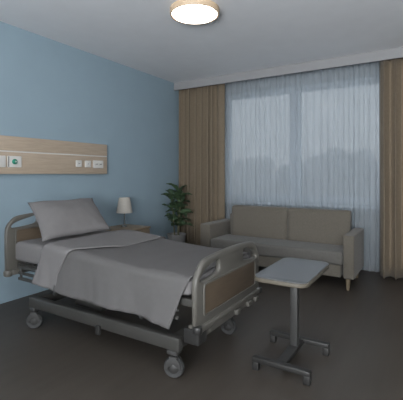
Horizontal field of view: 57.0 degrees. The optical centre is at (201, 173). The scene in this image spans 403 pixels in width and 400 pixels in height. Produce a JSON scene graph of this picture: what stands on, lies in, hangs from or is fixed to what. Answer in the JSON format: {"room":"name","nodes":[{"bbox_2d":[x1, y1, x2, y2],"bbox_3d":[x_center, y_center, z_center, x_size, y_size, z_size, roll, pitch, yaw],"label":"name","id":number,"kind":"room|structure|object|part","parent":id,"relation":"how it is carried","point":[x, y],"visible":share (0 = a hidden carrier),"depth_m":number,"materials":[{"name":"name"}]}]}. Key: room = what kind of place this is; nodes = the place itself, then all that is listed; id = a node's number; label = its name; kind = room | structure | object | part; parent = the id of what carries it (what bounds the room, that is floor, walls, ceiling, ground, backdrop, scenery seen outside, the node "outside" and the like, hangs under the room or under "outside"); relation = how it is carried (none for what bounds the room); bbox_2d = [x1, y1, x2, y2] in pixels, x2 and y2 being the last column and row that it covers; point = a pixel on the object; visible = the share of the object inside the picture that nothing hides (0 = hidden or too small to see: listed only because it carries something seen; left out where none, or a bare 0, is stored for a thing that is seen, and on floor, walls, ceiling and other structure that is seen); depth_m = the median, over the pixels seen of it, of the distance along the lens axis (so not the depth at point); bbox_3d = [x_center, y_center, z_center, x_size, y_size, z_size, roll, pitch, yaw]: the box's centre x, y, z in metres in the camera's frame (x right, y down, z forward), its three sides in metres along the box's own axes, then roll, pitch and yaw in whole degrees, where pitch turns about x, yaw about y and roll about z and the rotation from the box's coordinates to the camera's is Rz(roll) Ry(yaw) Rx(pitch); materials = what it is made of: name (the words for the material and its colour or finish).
{"room":"hospital room","nodes":[
{"label":"hospital room","id":0,"kind":"room"},
{"bbox_2d":[0,21,178,303],"bbox_3d":[-1.990,-0.105,3.349,0.150,2.610,7.120,0,0,32],"label":"wall","id":1,"kind":"structure","parent":0,"point":[50,89],"depth_m":4.28,"materials":[{"name":"blue paint"}]},
{"bbox_2d":[0,135,106,173],"bbox_3d":[-1.746,-0.176,3.554,0.049,0.353,2.225,0,0,32],"label":"panel","id":2,"kind":"object","parent":1,"relation":"attached to","point":[39,156],"visible":1,"depth_m":3.82,"materials":[{"name":"brown wood"}]},
{"bbox_2d":[0,155,5,166],"bbox_3d":[-1.824,-0.116,3.362,0.019,0.105,0.101,0,0,32],"label":"switch plate","id":3,"kind":"object","parent":2,"relation":"attached to","point":[2,158],"visible":1,"depth_m":3.38,"materials":[{"name":"white plastic"}]},
{"bbox_2d":[7,156,21,166],"bbox_3d":[-1.743,-0.116,3.473,0.040,0.105,0.136,0,0,32],"label":"outlet","id":4,"kind":"object","parent":2,"relation":"attached to","point":[12,161],"visible":1,"depth_m":3.46,"materials":[{"name":"white plastic"}]},
{"bbox_2d":[76,160,81,166],"bbox_3d":[-1.360,-0.115,4.116,0.020,0.074,0.074,0,0,32],"label":"wall socket","id":5,"kind":"object","parent":2,"relation":"attached to","point":[78,162],"visible":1,"depth_m":4.11,"materials":[{"name":"white plastic"}]},
{"bbox_2d":[85,161,90,166],"bbox_3d":[-1.292,-0.114,4.226,0.020,0.076,0.081,0,0,32],"label":"wall socket","id":6,"kind":"object","parent":2,"relation":"attached to","point":[87,163],"visible":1,"depth_m":4.22,"materials":[{"name":"white plastic"}]},
{"bbox_2d":[93,160,102,167],"bbox_3d":[-1.211,-0.113,4.357,0.020,0.090,0.151,0,0,32],"label":"wall socket","id":7,"kind":"object","parent":2,"relation":"attached to","point":[96,164],"visible":1,"depth_m":4.34,"materials":[{"name":"white plastic"}]},
{"bbox_2d":[174,47,402,90],"bbox_3d":[1.655,-1.353,4.479,4.875,0.115,0.025,0,0,32],"label":"trim","id":8,"kind":"structure","parent":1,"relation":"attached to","point":[394,53],"depth_m":4.73,"materials":[{"name":"paint"}]},
{"bbox_2d":[0,266,402,399],"bbox_3d":[0.150,1.260,2.033,5.175,0.120,7.120,0,0,32],"label":"floor","id":9,"kind":"structure","parent":0,"point":[62,358],"depth_m":2.48,"materials":[{"name":"brown plastic"}]},
{"bbox_2d":[106,224,150,233],"bbox_3d":[-0.921,0.922,4.500,0.425,0.556,0.440,0,0,32],"label":"nightstand","id":10,"kind":"object","parent":9,"relation":"on","point":[141,228],"visible":0.23,"depth_m":4.47,"materials":[{"name":"brown wood"}]},
{"bbox_2d":[116,197,132,226],"bbox_3d":[-0.944,0.466,4.543,0.196,0.354,0.196,0,0,32],"label":"table lamp","id":11,"kind":"object","parent":10,"relation":"on","point":[124,203],"visible":1,"depth_m":4.48,"materials":[{"name":"white fabric"}]},
{"bbox_3d":[-0.944,0.382,4.543,0.196,0.185,0.196,0,0,32],"label":"lamp shade","id":12,"kind":"part","parent":11,"relation":"part of","materials":[{"name":"fabric"}]},
{"bbox_3d":[-0.750,0.790,4.395,0.016,0.230,0.412,0,0,32],"label":"drawer","id":13,"kind":"part","parent":10,"relation":"part of","materials":[{"name":"brown wood"}]},
{"bbox_2d":[3,213,261,377],"bbox_3d":[-0.564,0.763,2.930,1.862,0.874,0.992,0,0,32],"label":"hospital bed","id":14,"kind":"object","parent":9,"relation":"on","point":[214,300],"visible":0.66,"depth_m":2.44,"materials":[{"name":"beige plastic"}]},
{"bbox_3d":[-1.317,0.553,3.393,0.036,0.454,0.988,0,0,32],"label":"headboard","id":15,"kind":"part","parent":14,"relation":"part of","materials":[{"name":"beige plastic"}]},
{"bbox_3d":[-1.317,0.579,3.393,0.042,0.242,0.810,0,0,32],"label":"inset panel","id":16,"kind":"part","parent":14,"relation":"part of","materials":[{"name":"brown wood"}]},
{"bbox_3d":[-0.797,0.787,2.560,1.560,0.115,0.018,0,0,32],"label":"rail","id":17,"kind":"part","parent":14,"relation":"part of","materials":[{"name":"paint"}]},
{"bbox_3d":[-0.574,0.738,2.913,1.710,0.065,0.780,0,0,32],"label":"deck frame","id":18,"kind":"part","parent":14,"relation":"part of","materials":[{"name":"paint"}]},
{"bbox_2d":[16,230,248,294],"bbox_3d":[-0.573,0.624,2.912,1.697,0.158,0.840,0,0,32],"label":"mattress","id":19,"kind":"object","parent":14,"relation":"on","point":[29,251],"visible":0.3,"depth_m":2.91,"materials":[{"name":"white fabric"}]},
{"bbox_2d":[28,198,110,241],"bbox_3d":[-1.113,0.364,3.182,0.410,0.281,0.785,0,0,32],"label":"pillow","id":20,"kind":"object","parent":19,"relation":"on","point":[55,218],"visible":1,"depth_m":3.06,"materials":[{"name":"white fabric"}]},
{"bbox_2d":[32,229,165,290],"bbox_3d":[-0.783,0.677,3.030,0.551,0.334,0.961,0,0,32],"label":"sheet","id":21,"kind":"object","parent":19,"relation":"on","point":[53,255],"visible":0.84,"depth_m":2.77,"materials":[{"name":"white fabric"}]},
{"bbox_2d":[53,238,250,328],"bbox_3d":[-0.341,0.712,2.753,1.135,0.347,0.951,0,0,32],"label":"blanket","id":22,"kind":"object","parent":19,"relation":"on","point":[148,280],"visible":0.77,"depth_m":2.42,"materials":[{"name":"white fabric"}]},
{"bbox_3d":[0.190,0.679,2.466,0.036,0.392,0.898,0,0,32],"label":"footboard","id":23,"kind":"part","parent":14,"relation":"part of","materials":[{"name":"beige plastic"}]},
{"bbox_3d":[0.190,0.730,2.466,0.042,0.170,0.720,0,0,32],"label":"inset panel","id":24,"kind":"part","parent":14,"relation":"part of","materials":[{"name":"brown wood"}]},
{"bbox_2d":[161,183,193,242],"bbox_3d":[-0.344,0.663,5.314,0.459,1.074,0.471,0,0,-4],"label":"potted plant","id":25,"kind":"object","parent":9,"relation":"on","point":[178,205],"visible":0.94,"depth_m":5.28,"materials":[{"name":"green plant"}]},
{"bbox_3d":[-0.358,1.028,5.316,0.272,0.345,0.272,0,0,32],"label":"pot","id":26,"kind":"part","parent":25,"relation":"part of","materials":[{"name":"white ceramic"}]},
{"bbox_2d":[201,205,363,290],"bbox_3d":[0.934,0.807,4.505,1.830,0.787,0.666,0,0,32],"label":"sofa","id":27,"kind":"object","parent":9,"relation":"on","point":[277,233],"visible":0.91,"depth_m":4.34,"materials":[{"name":"beige fabric"}]},
{"bbox_3d":[0.216,0.852,4.951,0.140,0.447,0.660,0,0,32],"label":"arm","id":28,"kind":"part","parent":27,"relation":"part of","materials":[{"name":"beige fabric"}]},
{"bbox_2d":[231,205,287,239],"bbox_3d":[0.745,0.619,4.787,0.763,0.412,0.166,0,0,32],"label":"cushion","id":29,"kind":"object","parent":27,"relation":"on","point":[266,222],"depth_m":4.71,"materials":[{"name":"beige fabric"}]},
{"bbox_2d":[211,234,342,264],"bbox_3d":[0.897,0.875,4.417,1.576,0.139,0.476,0,0,32],"label":"seat cushion","id":30,"kind":"object","parent":27,"relation":"on","point":[268,247],"depth_m":4.23,"materials":[{"name":"beige fabric"}]},
{"bbox_2d":[287,207,351,244],"bbox_3d":[1.382,0.619,4.395,0.725,0.412,0.166,0,0,32],"label":"cushion","id":31,"kind":"object","parent":27,"relation":"on","point":[308,225],"depth_m":4.33,"materials":[{"name":"beige fabric"}]},
{"bbox_3d":[1.514,1.137,3.835,0.052,0.127,0.052,0,0,32],"label":"leg","id":32,"kind":"part","parent":27,"relation":"part of","materials":[{"name":"brown wood"}]},
{"bbox_3d":[1.668,0.852,4.057,0.110,0.447,0.660,0,0,32],"label":"arm","id":33,"kind":"part","parent":27,"relation":"part of","materials":[{"name":"beige fabric"}]},
{"bbox_2d":[252,257,329,385],"bbox_3d":[0.576,0.905,2.405,0.410,0.590,0.610,0,0,32],"label":"side table","id":34,"kind":"object","parent":9,"relation":"on","point":[294,273],"visible":1,"depth_m":2.34,"materials":[{"name":"laminate"}]},
{"bbox_2d":[0,0,402,82],"bbox_3d":[0.150,-1.470,2.033,5.175,0.120,7.120,0,0,32],"label":"ceiling","id":35,"kind":"structure","parent":0,"point":[141,35],"depth_m":3.65,"materials":[{"name":"paint"}]},
{"bbox_2d":[170,0,218,24],"bbox_3d":[-0.059,-1.381,3.177,0.424,0.056,0.424,0,0,32],"label":"ceiling lamp","id":36,"kind":"object","parent":35,"relation":"attached to","point":[192,12],"visible":1,"depth_m":3.11,"materials":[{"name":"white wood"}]},
{"bbox_3d":[1.743,-1.400,4.622,4.855,0.019,0.200,0,0,32],"label":"trim","id":37,"kind":"structure","parent":35,"relation":"attached to","visible":0},
{"bbox_2d":[179,84,224,245],"bbox_3d":[-0.039,-0.102,5.587,0.810,2.575,0.160,0,0,32],"label":"curtain","id":38,"kind":"object","parent":37,"relation":"hanging from","point":[201,109],"visible":0.77,"depth_m":5.57,"materials":[{"name":"beige fabric"}]},
{"bbox_2d":[225,61,379,271],"bbox_3d":[1.278,-0.105,4.978,2.200,2.570,0.040,0,0,32],"label":"sheer curtain","id":39,"kind":"object","parent":37,"relation":"hanging from","point":[310,139],"visible":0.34,"depth_m":4.89,"materials":[{"name":"white fabric"}]},
{"bbox_2d":[379,58,402,279],"bbox_3d":[2.450,-0.102,4.058,0.929,2.575,0.155,0,0,32],"label":"curtain","id":40,"kind":"object","parent":37,"relation":"hanging from","point":[390,71],"visible":0.95,"depth_m":4.25,"materials":[{"name":"beige fabric"}]}
]}

